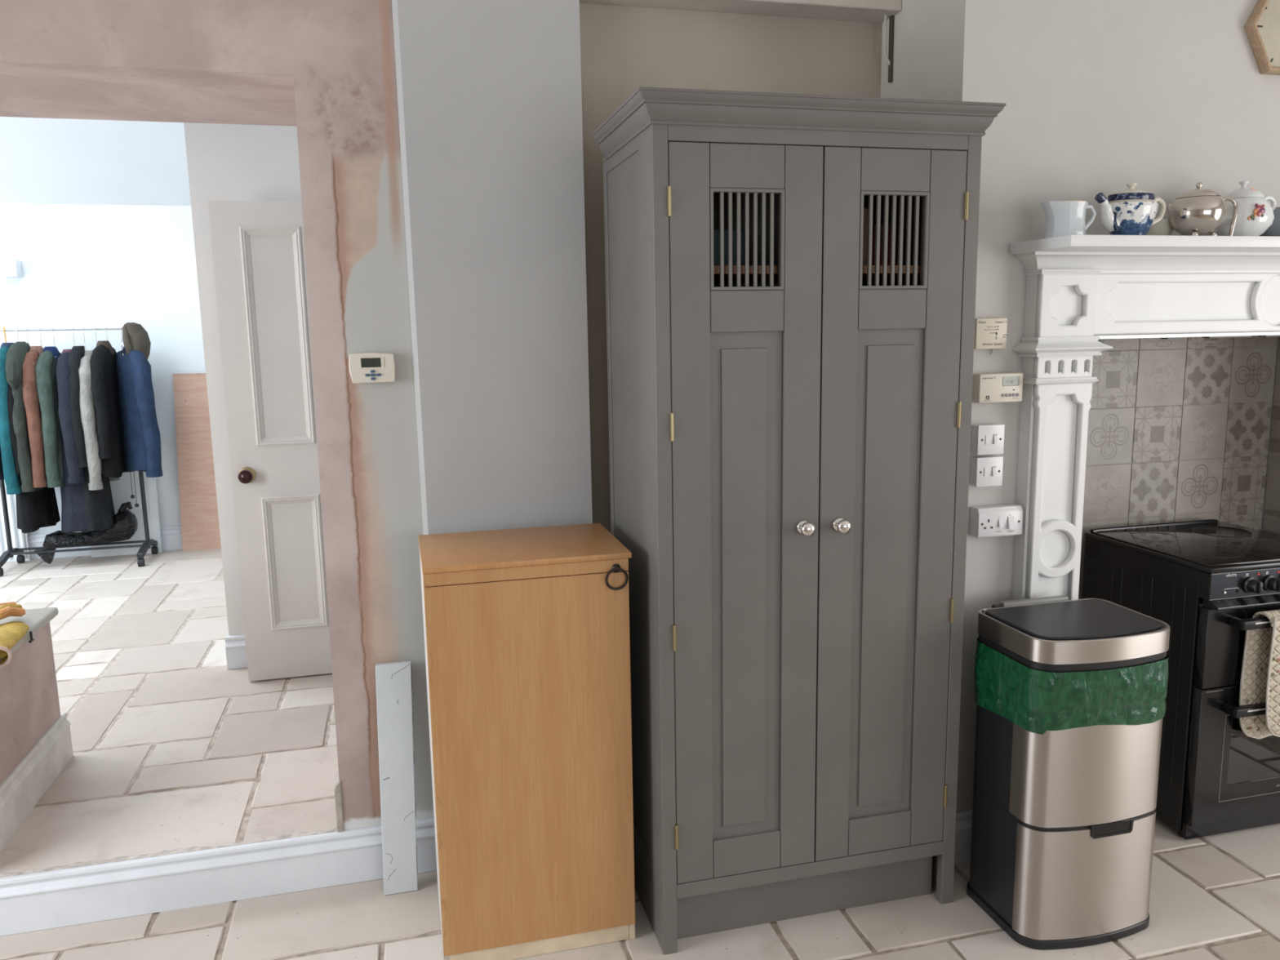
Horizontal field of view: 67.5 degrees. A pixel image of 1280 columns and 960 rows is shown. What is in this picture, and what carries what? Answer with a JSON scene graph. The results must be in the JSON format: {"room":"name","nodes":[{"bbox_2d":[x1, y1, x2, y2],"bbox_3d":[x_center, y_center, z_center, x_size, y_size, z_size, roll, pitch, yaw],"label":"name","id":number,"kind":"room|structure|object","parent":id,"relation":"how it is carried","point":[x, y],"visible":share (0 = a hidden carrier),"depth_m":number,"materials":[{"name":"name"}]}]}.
{"room":"kitchen","nodes":[
{"label":"kitchen","id":0,"kind":"room"},
{"bbox_2d":[0,622,60,784],"bbox_3d":[-2.413,0.834,2.908,0.915,0.531,0.804,-3,9,-14],"label":"wall","id":1,"kind":"structure","parent":0,"point":[29,704],"depth_m":3.13,"materials":[{"name":"paint"}]},
{"bbox_2d":[0,607,58,662],"bbox_3d":[-2.409,0.553,2.873,0.938,0.032,0.860,-3,9,-14],"label":"trim","id":2,"kind":"structure","parent":1,"relation":"on","point":[36,619],"depth_m":3.25,"materials":[{"name":"white paint"}]},
{"bbox_2d":[0,601,25,619],"bbox_3d":[-2.107,0.453,3.040,0.117,0.045,0.456,0,9,5],"label":"glove","id":3,"kind":"object","parent":2,"relation":"on","point":[11,608],"visible":1,"depth_m":3.15,"materials":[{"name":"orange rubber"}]},
{"bbox_2d":[0,621,29,667],"bbox_3d":[-2.002,0.506,2.999,0.115,0.084,0.355,-5,10,-22],"label":"glove","id":4,"kind":"object","parent":2,"relation":"on","point":[11,633],"visible":1,"depth_m":2.99,"materials":[{"name":"yellow rubber"}]},
{"bbox_2d":[28,631,35,643],"bbox_3d":[-1.981,0.510,3.116,0.010,0.037,0.029,-3,9,-14],"label":"clip","id":5,"kind":"object","parent":1,"relation":"attached to","point":[32,639],"visible":1,"depth_m":3.11,"materials":[{"name":"black plastic"}]},
{"bbox_2d":[0,712,73,851],"bbox_3d":[-1.961,0.977,3.065,0.021,0.165,0.812,-3,9,-14],"label":"baseboard","id":6,"kind":"structure","parent":1,"relation":"attached to","point":[25,785],"depth_m":3.10,"materials":[{"name":"white paint"}]},
{"bbox_2d":[0,827,337,877],"bbox_3d":[-1.814,1.119,2.700,1.845,0.018,0.030,-3,9,-14],"label":"trim","id":7,"kind":"structure","parent":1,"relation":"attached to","point":[94,862],"depth_m":2.80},
{"bbox_2d":[0,116,191,205],"bbox_3d":[-3.431,-2.356,4.371,5.500,1.670,3.690,-3,9,-14],"label":"ceiling","id":8,"kind":"structure","parent":0,"point":[43,161],"depth_m":5.89,"materials":[{"name":"paint"}]},
{"bbox_2d":[0,203,205,535],"bbox_3d":[-3.796,-1.445,6.460,5.700,4.137,0.220,-3,9,-14],"label":"wall","id":9,"kind":"structure","parent":0,"point":[82,264],"depth_m":6.43,"materials":[{"name":"white paint"}]},
{"bbox_2d":[0,258,22,277],"bbox_3d":[-4.097,-1.376,6.220,0.115,0.112,0.109,-3,9,-14],"label":"wall light","id":10,"kind":"object","parent":9,"relation":"attached to","point":[9,268],"visible":1,"depth_m":6.18,"materials":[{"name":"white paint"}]},
{"bbox_2d":[0,480,31,561],"bbox_3d":[-4.356,0.213,6.412,0.410,0.697,0.039,-3,9,-14],"label":"panel","id":11,"kind":"object","parent":9,"relation":"attached to","point":[20,540],"visible":0.34,"depth_m":6.45,"materials":[{"name":"white wood"}]},
{"bbox_2d":[28,525,182,559],"bbox_3d":[-4.558,0.482,6.434,3.800,0.165,0.025,-3,9,-14],"label":"baseboard","id":12,"kind":"structure","parent":9,"relation":"attached to","point":[171,536],"depth_m":6.62,"materials":[{"name":"white paint"}]},
{"bbox_2d":[0,548,338,873],"bbox_3d":[-3.221,0.943,4.695,5.700,0.245,4.594,-3,9,-14],"label":"floor","id":13,"kind":"structure","parent":0,"point":[174,747],"depth_m":3.72,"materials":[{"name":"tile"}]},
{"bbox_2d":[0,322,158,576],"bbox_3d":[-3.753,-0.217,6.234,1.139,1.581,0.424,-3,9,-14],"label":"clothes rack","id":14,"kind":"object","parent":13,"relation":"on","point":[147,544],"depth_m":6.24,"materials":[{"name":"silver metal"}]},
{"bbox_2d":[0,447,4,479],"bbox_3d":[-4.095,-0.439,6.132,0.130,0.821,0.487,-3,9,-14],"label":"coat","id":15,"kind":"object","parent":14,"relation":"hanging from","point":[2,477],"visible":0.05,"depth_m":6.00,"materials":[{"name":"blue fabric"}]},
{"bbox_2d":[3,325,6,342],"bbox_3d":[-4.033,-0.875,6.091,0.010,0.208,0.126,-5,10,-25],"label":"hanger","id":16,"kind":"object","parent":14,"relation":"hanging from","point":[3,326],"visible":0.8,"depth_m":6.08,"materials":[{"name":"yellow plastic"}]},
{"bbox_2d":[0,342,21,494],"bbox_3d":[-4.005,-0.408,6.160,0.123,0.942,0.486,-3,9,-14],"label":"coat","id":17,"kind":"object","parent":14,"relation":"hanging from","point":[11,479],"visible":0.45,"depth_m":5.96,"materials":[{"name":"teal fabric"}]},
{"bbox_2d":[15,325,18,341],"bbox_3d":[-3.965,-0.879,6.107,0.010,0.208,0.126,-5,10,-25],"label":"hanger","id":18,"kind":"object","parent":14,"relation":"hanging from","point":[15,326],"visible":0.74,"depth_m":6.09,"materials":[{"name":"white plastic"}]},
{"bbox_2d":[4,341,46,492],"bbox_3d":[-3.926,-0.414,6.173,0.127,0.947,0.503,-3,9,-14],"label":"coat","id":19,"kind":"object","parent":14,"relation":"hanging from","point":[17,351],"visible":0.5,"depth_m":5.97,"materials":[{"name":"green fabric"}]},
{"bbox_2d":[4,341,30,388],"bbox_3d":[-3.912,-0.727,6.030,0.120,0.285,0.314,-3,9,-14],"label":"hood","id":20,"kind":"object","parent":19,"relation":"attached to","point":[17,351],"depth_m":5.93,"materials":[{"name":"fabric"}]},
{"bbox_2d":[7,382,60,533],"bbox_3d":[-3.953,-0.248,6.198,0.193,1.132,0.482,-3,9,-14],"label":"coat","id":21,"kind":"object","parent":14,"relation":"hanging from","point":[35,510],"visible":0.31,"depth_m":6.11,"materials":[{"name":"black fabric"}]},
{"bbox_2d":[22,346,47,487],"bbox_3d":[-3.859,-0.422,6.196,0.121,0.881,0.490,-3,9,-14],"label":"coat","id":22,"kind":"object","parent":14,"relation":"hanging from","point":[30,396],"visible":0.51,"depth_m":5.99,"materials":[{"name":"orange fabric"}]},
{"bbox_2d":[35,346,63,487],"bbox_3d":[-3.781,-0.416,6.216,0.125,0.892,0.488,-3,9,-14],"label":"coat","id":23,"kind":"object","parent":14,"relation":"hanging from","point":[46,366],"visible":0.64,"depth_m":6.03,"materials":[{"name":"green fabric"}]},
{"bbox_2d":[82,324,86,351],"bbox_3d":[-3.597,-0.899,6.199,0.010,0.207,0.126,-6,10,-28],"label":"hanger","id":24,"kind":"object","parent":14,"relation":"hanging from","point":[82,325],"visible":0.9,"depth_m":6.19,"materials":[{"name":"silver metal"}]},
{"bbox_2d":[34,502,137,564],"bbox_3d":[-3.694,0.342,6.399,0.601,0.371,0.184,-4,9,-17],"label":"bag","id":25,"kind":"object","parent":14,"relation":"on","point":[125,525],"visible":0.88,"depth_m":6.37,"materials":[{"name":"black plastic"}]},
{"bbox_2d":[68,346,115,532],"bbox_3d":[-3.620,-0.277,6.280,0.210,1.192,0.486,-3,9,-14],"label":"coat","id":26,"kind":"object","parent":14,"relation":"hanging from","point":[95,500],"visible":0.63,"depth_m":6.15,"materials":[{"name":"grey fabric"}]},
{"bbox_2d":[78,350,119,490],"bbox_3d":[-3.557,-0.405,6.276,0.124,0.881,0.492,-3,9,-14],"label":"coat","id":27,"kind":"object","parent":14,"relation":"hanging from","point":[87,410],"visible":0.47,"depth_m":6.07,"materials":[{"name":"fabric"}]},
{"bbox_2d":[89,340,127,478],"bbox_3d":[-3.481,-0.468,6.286,0.125,0.882,0.490,-3,9,-14],"label":"coat","id":28,"kind":"object","parent":14,"relation":"hanging from","point":[104,385],"visible":0.86,"depth_m":6.14,"materials":[{"name":"black fabric"}]},
{"bbox_2d":[120,324,124,356],"bbox_3d":[-3.384,-0.911,6.252,0.010,0.207,0.126,-6,10,-28],"label":"hanger","id":29,"kind":"object","parent":14,"relation":"hanging from","point":[120,325],"visible":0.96,"depth_m":6.24,"materials":[{"name":"silver metal"}]},
{"bbox_2d":[115,346,162,477],"bbox_3d":[-3.337,-0.456,6.322,0.522,0.841,0.150,6,11,37],"label":"coat","id":30,"kind":"object","parent":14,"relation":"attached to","point":[141,436],"visible":0.84,"depth_m":6.21,"materials":[{"name":"blue fabric"}]},
{"bbox_2d":[129,467,138,506],"bbox_3d":[-3.344,0.051,6.318,0.046,0.262,0.026,-3,9,-14],"label":"cord","id":31,"kind":"object","parent":30,"relation":"hanging from","point":[132,496],"visible":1,"depth_m":6.32,"materials":[{"name":"black plastic"}]},
{"bbox_3d":[-3.655,-0.896,6.185,0.039,0.207,0.123,-3,9,-14],"label":"hanger","id":32,"kind":"object","parent":14,"relation":"hanging from","visible":0},
{"bbox_2d":[55,349,112,532],"bbox_3d":[-3.681,-0.263,6.263,0.292,1.172,0.505,-6,11,-31],"label":"coat","id":33,"kind":"object","parent":32,"relation":"hanging from","point":[73,517],"visible":0.47,"depth_m":6.09,"materials":[{"name":"blue fabric"}]},
{"bbox_2d":[90,471,161,557],"bbox_3d":[-3.564,0.211,6.607,0.438,0.612,0.063,-3,9,-14],"label":"panel board","id":34,"kind":"object","parent":13,"relation":"on","point":[121,490],"visible":0.43,"depth_m":6.62,"materials":[{"name":"white wood"}]},
{"bbox_2d":[173,373,221,551],"bbox_3d":[-3.018,-0.126,6.694,0.425,1.232,0.062,-3,9,-14],"label":"plywood sheet","id":35,"kind":"object","parent":13,"relation":"on","point":[199,517],"visible":0.64,"depth_m":6.67,"materials":[{"name":"brown wood"}]},
{"bbox_2d":[208,200,332,681],"bbox_3d":[-1.345,-0.142,4.071,0.756,2.019,0.109,-3,9,-14],"label":"panelled door","id":36,"kind":"structure","parent":13,"relation":"on","point":[258,246],"depth_m":4.03,"materials":[{"name":"beige paint"}]},
{"bbox_2d":[0,0,434,831],"bbox_3d":[-2.494,-0.220,2.660,3.655,3.000,0.685,-3,9,-14],"label":"wall","id":37,"kind":"structure","parent":0,"point":[326,69],"depth_m":2.69,"materials":[{"name":"paint"}]},
{"bbox_2d":[0,817,436,936],"bbox_3d":[-2.023,1.213,2.632,2.896,0.163,0.025,-3,9,-14],"label":"baseboard","id":38,"kind":"structure","parent":37,"relation":"attached to","point":[37,901],"depth_m":2.80,"materials":[{"name":"white paint"}]},
{"bbox_2d":[333,770,343,831],"bbox_3d":[-0.922,0.980,2.941,0.020,0.164,0.100,-3,9,-14],"label":"trim","id":39,"kind":"structure","parent":37,"relation":"attached to","point":[338,797],"depth_m":2.90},
{"bbox_2d":[348,352,395,383],"bbox_3d":[-0.760,-0.319,2.719,0.127,0.086,0.028,-3,9,-14],"label":"thermostat","id":40,"kind":"object","parent":37,"relation":"attached to","point":[364,367],"visible":1,"depth_m":2.71,"materials":[{"name":"beige plastic"}]},
{"bbox_2d":[391,0,592,534],"bbox_3d":[-0.413,-0.285,2.842,0.516,3.000,0.076,-3,9,-14],"label":"wall","id":41,"kind":"structure","parent":37,"relation":"attached to","point":[490,97],"depth_m":2.75,"materials":[{"name":"grey paint"}]},
{"bbox_2d":[183,122,302,635],"bbox_3d":[-1.224,-1.188,4.260,1.405,4.037,0.120,-3,9,-14],"label":"wall","id":42,"kind":"structure","parent":0,"point":[225,162],"depth_m":4.08,"materials":[{"name":"white paint"}]},
{"bbox_2d":[224,634,247,669],"bbox_3d":[-1.205,0.744,4.489,1.370,0.150,0.023,-3,9,-14],"label":"baseboard","id":43,"kind":"structure","parent":42,"relation":"attached to","point":[235,645],"depth_m":4.33,"materials":[{"name":"white paint"}]},
{"bbox_2d":[0,816,1279,959],"bbox_3d":[0.856,1.627,0.498,7.700,0.082,5.950,-3,9,-14],"label":"floor","id":44,"kind":"structure","parent":0,"point":[1215,896],"depth_m":2.67,"materials":[{"name":"tile"}]},
{"bbox_2d":[375,660,417,895],"bbox_3d":[-0.724,0.890,2.861,0.116,0.685,0.100,-3,9,-14],"label":"board","id":45,"kind":"object","parent":44,"relation":"on","point":[393,681],"depth_m":2.85,"materials":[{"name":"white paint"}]},
{"bbox_2d":[417,523,635,959],"bbox_3d":[-0.314,0.710,2.663,0.525,1.090,0.406,-3,9,-14],"label":"base cabinet","id":46,"kind":"object","parent":44,"relation":"on","point":[526,635],"visible":1,"depth_m":2.48,"materials":[{"name":"brown wood"}]},
{"bbox_2d":[592,86,1005,954],"bbox_3d":[0.405,0.125,2.735,0.947,2.198,0.586,-3,9,-14],"label":"tall cabinet","id":47,"kind":"object","parent":44,"relation":"on","point":[789,426],"visible":0.99,"depth_m":2.48,"materials":[{"name":"grey wood"}]},
{"bbox_2d":[713,229,743,265],"bbox_3d":[0.211,-0.605,2.517,0.110,0.100,0.066,-3,9,-14],"label":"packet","id":48,"kind":"object","parent":47,"relation":"on","point":[716,232],"visible":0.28,"depth_m":2.49,"materials":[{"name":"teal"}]},
{"bbox_2d":[713,265,920,283],"bbox_3d":[0.385,-0.568,2.654,0.830,0.020,0.501,-3,9,-14],"label":"shelf","id":49,"kind":"object","parent":47,"relation":"attached to","point":[716,268],"depth_m":2.47,"materials":[{"name":"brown wood"}]},
{"bbox_2d":[862,208,868,265],"bbox_3d":[0.583,-0.655,2.605,0.070,0.160,0.042,-3,9,-14],"label":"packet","id":50,"kind":"object","parent":47,"relation":"on","point":[865,210],"visible":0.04,"depth_m":2.59,"materials":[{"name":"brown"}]},
{"bbox_2d":[871,223,903,265],"bbox_3d":[0.675,-0.644,2.651,0.090,0.120,0.054,-3,9,-14],"label":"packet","id":51,"kind":"object","parent":47,"relation":"on","point":[874,224],"visible":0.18,"depth_m":2.62,"materials":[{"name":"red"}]},
{"bbox_2d":[966,595,1170,950],"bbox_3d":[1.186,0.795,2.671,0.422,0.868,0.348,-3,9,-14],"label":"recycling bin","id":52,"kind":"object","parent":44,"relation":"on","point":[1063,822],"visible":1,"depth_m":2.54,"materials":[{"name":"silver metal"}]},
{"bbox_2d":[973,637,1168,734],"bbox_3d":[1.181,0.548,2.627,0.450,0.182,0.358,-3,9,-14],"label":"liner","id":53,"kind":"object","parent":52,"relation":"in","point":[1037,701],"visible":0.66,"depth_m":2.47,"materials":[{"name":"green plastic"}]},
{"bbox_2d":[1008,234,1279,599],"bbox_3d":[1.984,0.225,2.957,1.840,1.876,0.260,-3,9,-14],"label":"fireplace surround","id":54,"kind":"object","parent":44,"relation":"on","point":[1080,289],"depth_m":2.79,"materials":[{"name":"white paint"}]},
{"bbox_2d":[1040,200,1096,238],"bbox_3d":[1.155,-0.698,2.574,0.162,0.094,0.090,-3,9,-14],"label":"milk jug","id":55,"kind":"object","parent":54,"relation":"on","point":[1067,217],"visible":0.82,"depth_m":2.54,"materials":[{"name":"grey ceramic"}]},
{"bbox_2d":[1094,182,1165,235],"bbox_3d":[1.342,-0.738,2.631,0.240,0.150,0.112,-3,9,-14],"label":"teapot","id":56,"kind":"object","parent":54,"relation":"on","point":[1131,211],"visible":0.93,"depth_m":2.59,"materials":[{"name":"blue ceramic"}]},
{"bbox_2d":[1108,201,1158,235],"bbox_3d":[1.348,-0.712,2.637,0.155,0.096,0.112,-3,9,-14],"label":"pot","id":57,"kind":"object","parent":56,"relation":"on","point":[1125,218],"depth_m":2.59,"materials":[{"name":"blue ceramic"}]},
{"bbox_2d":[1008,234,1279,253],"bbox_3d":[1.969,-0.687,2.811,1.840,0.030,0.260,-3,9,-14],"label":"mantel shelf","id":58,"kind":"object","parent":54,"relation":"attached to","point":[1073,243],"depth_m":2.58,"materials":[{"name":"white paint"}]},
{"bbox_2d":[1146,218,1173,235],"bbox_3d":[1.486,-0.716,2.760,0.104,0.060,0.104,-3,9,-14],"label":"bowl","id":59,"kind":"object","parent":54,"relation":"on","point":[1163,227],"visible":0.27,"depth_m":2.72,"materials":[{"name":"beige ceramic"}]},
{"bbox_2d":[1166,182,1238,235],"bbox_3d":[1.567,-0.753,2.678,0.178,0.156,0.147,5,11,32],"label":"teapot","id":60,"kind":"object","parent":54,"relation":"on","point":[1199,211],"visible":0.89,"depth_m":2.64,"materials":[{"name":"silver metal"}]},
{"bbox_2d":[1168,195,1226,235],"bbox_3d":[1.560,-0.736,2.683,0.143,0.107,0.143,-3,9,-14],"label":"pot","id":61,"kind":"object","parent":60,"relation":"on","point":[1188,215],"depth_m":2.63,"materials":[{"name":"silver metal"}]},
{"bbox_2d":[1213,180,1275,235],"bbox_3d":[1.719,-0.775,2.763,0.190,0.168,0.172,5,11,34],"label":"teapot","id":62,"kind":"object","parent":54,"relation":"on","point":[1255,215],"visible":0.8,"depth_m":2.70,"materials":[{"name":"white ceramic"}]},
{"bbox_2d":[1215,196,1274,235],"bbox_3d":[1.730,-0.749,2.756,0.170,0.118,0.153,-3,9,-14],"label":"pot","id":63,"kind":"object","parent":62,"relation":"on","point":[1255,215],"depth_m":2.70,"materials":[{"name":"white ceramic"}]},
{"bbox_2d":[1260,207,1279,235],"bbox_3d":[1.884,-0.749,2.811,0.144,0.095,0.144,-3,9,-14],"label":"pot","id":64,"kind":"object","parent":54,"relation":"on","point":[1274,229],"visible":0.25,"depth_m":2.77,"materials":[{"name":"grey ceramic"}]},
{"bbox_2d":[1081,519,1279,839],"bbox_3d":[1.956,0.658,3.276,0.584,0.922,0.611,-3,9,-14],"label":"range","id":65,"kind":"object","parent":44,"relation":"on","point":[1206,580],"visible":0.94,"depth_m":3.05,"materials":[{"name":"black metal"}]},
{"bbox_2d":[1239,609,1279,738],"bbox_3d":[2.000,0.609,2.962,0.257,0.424,0.101,-3,9,-14],"label":"towel","id":66,"kind":"object","parent":65,"relation":"hanging from","point":[1260,682],"visible":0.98,"depth_m":2.96,"materials":[{"name":"fabric"}]},
{"bbox_2d":[579,2,1278,599],"bbox_3d":[0.912,-0.418,3.532,2.899,3.000,0.638,-3,9,-14],"label":"wall","id":67,"kind":"structure","parent":0,"point":[1179,429],"depth_m":3.41,"materials":[{"name":"paint"}]},
{"bbox_2d":[579,0,902,82],"bbox_3d":[0.303,-1.337,2.835,0.979,0.265,0.122,-3,9,-14],"label":"shelf","id":68,"kind":"object","parent":67,"relation":"attached to","point":[866,11],"visible":0.97,"depth_m":2.85,"materials":[{"name":"white paint"}]},
{"bbox_2d":[880,0,1279,812],"bbox_3d":[2.286,-0.414,3.364,3.021,3.000,0.560,-3,9,-14],"label":"wall","id":69,"kind":"structure","parent":0,"point":[1166,98],"depth_m":2.74,"materials":[{"name":"grey paint"}]},
{"bbox_2d":[954,809,972,866],"bbox_3d":[1.029,1.106,2.969,0.215,0.165,0.025,-3,9,-14],"label":"baseboard","id":70,"kind":"structure","parent":69,"relation":"attached to","point":[963,819],"depth_m":2.95,"materials":[{"name":"white paint"}]},
{"bbox_2d":[968,455,1003,487],"bbox_3d":[1.003,-0.026,2.774,0.085,0.085,0.050,-3,9,-14],"label":"light switch","id":71,"kind":"object","parent":69,"relation":"attached to","point":[985,470],"visible":0.94,"depth_m":2.76,"materials":[{"name":"white plastic"}]},
{"bbox_2d":[969,423,1004,455],"bbox_3d":[1.001,-0.118,2.759,0.085,0.085,0.050,-3,9,-14],"label":"light switch","id":72,"kind":"object","parent":69,"relation":"attached to","point":[987,438],"visible":0.98,"depth_m":2.74,"materials":[{"name":"white plastic"}]},
{"bbox_2d":[973,318,1008,354],"bbox_3d":[0.995,-0.408,2.724,0.101,0.102,0.028,-3,9,-14],"label":"receiver","id":73,"kind":"object","parent":69,"relation":"attached to","point":[989,333],"visible":0.99,"depth_m":2.71,"materials":[{"name":"beige plastic"}]},
{"bbox_2d":[968,503,1022,537],"bbox_3d":[1.046,0.120,2.803,0.146,0.088,0.058,-3,9,-14],"label":"socket","id":74,"kind":"object","parent":69,"relation":"attached to","point":[997,520],"visible":1,"depth_m":2.79,"materials":[{"name":"white plastic"}]},
{"bbox_2d":[972,372,1022,403],"bbox_3d":[1.025,-0.265,2.745,0.141,0.082,0.044,-3,9,-14],"label":"heating unit","id":75,"kind":"object","parent":69,"relation":"attached to","point":[1006,387],"visible":0.98,"depth_m":2.73,"materials":[{"name":"beige plastic"}]},
{"bbox_2d":[1244,0,1279,75],"bbox_3d":[1.909,-1.328,2.815,0.294,0.255,0.031,-3,9,-14],"label":"wall clock","id":76,"kind":"object","parent":69,"relation":"attached to","point":[1262,28],"visible":1,"depth_m":2.80,"materials":[{"name":"brown wood"}]},
{"bbox_2d":[1261,336,1279,534],"bbox_3d":[2.456,0.260,3.471,0.012,1.629,0.471,-3,9,-14],"label":"wall","id":77,"kind":"structure","parent":0,"point":[1271,508],"depth_m":3.62,"materials":[{"name":"tile"}]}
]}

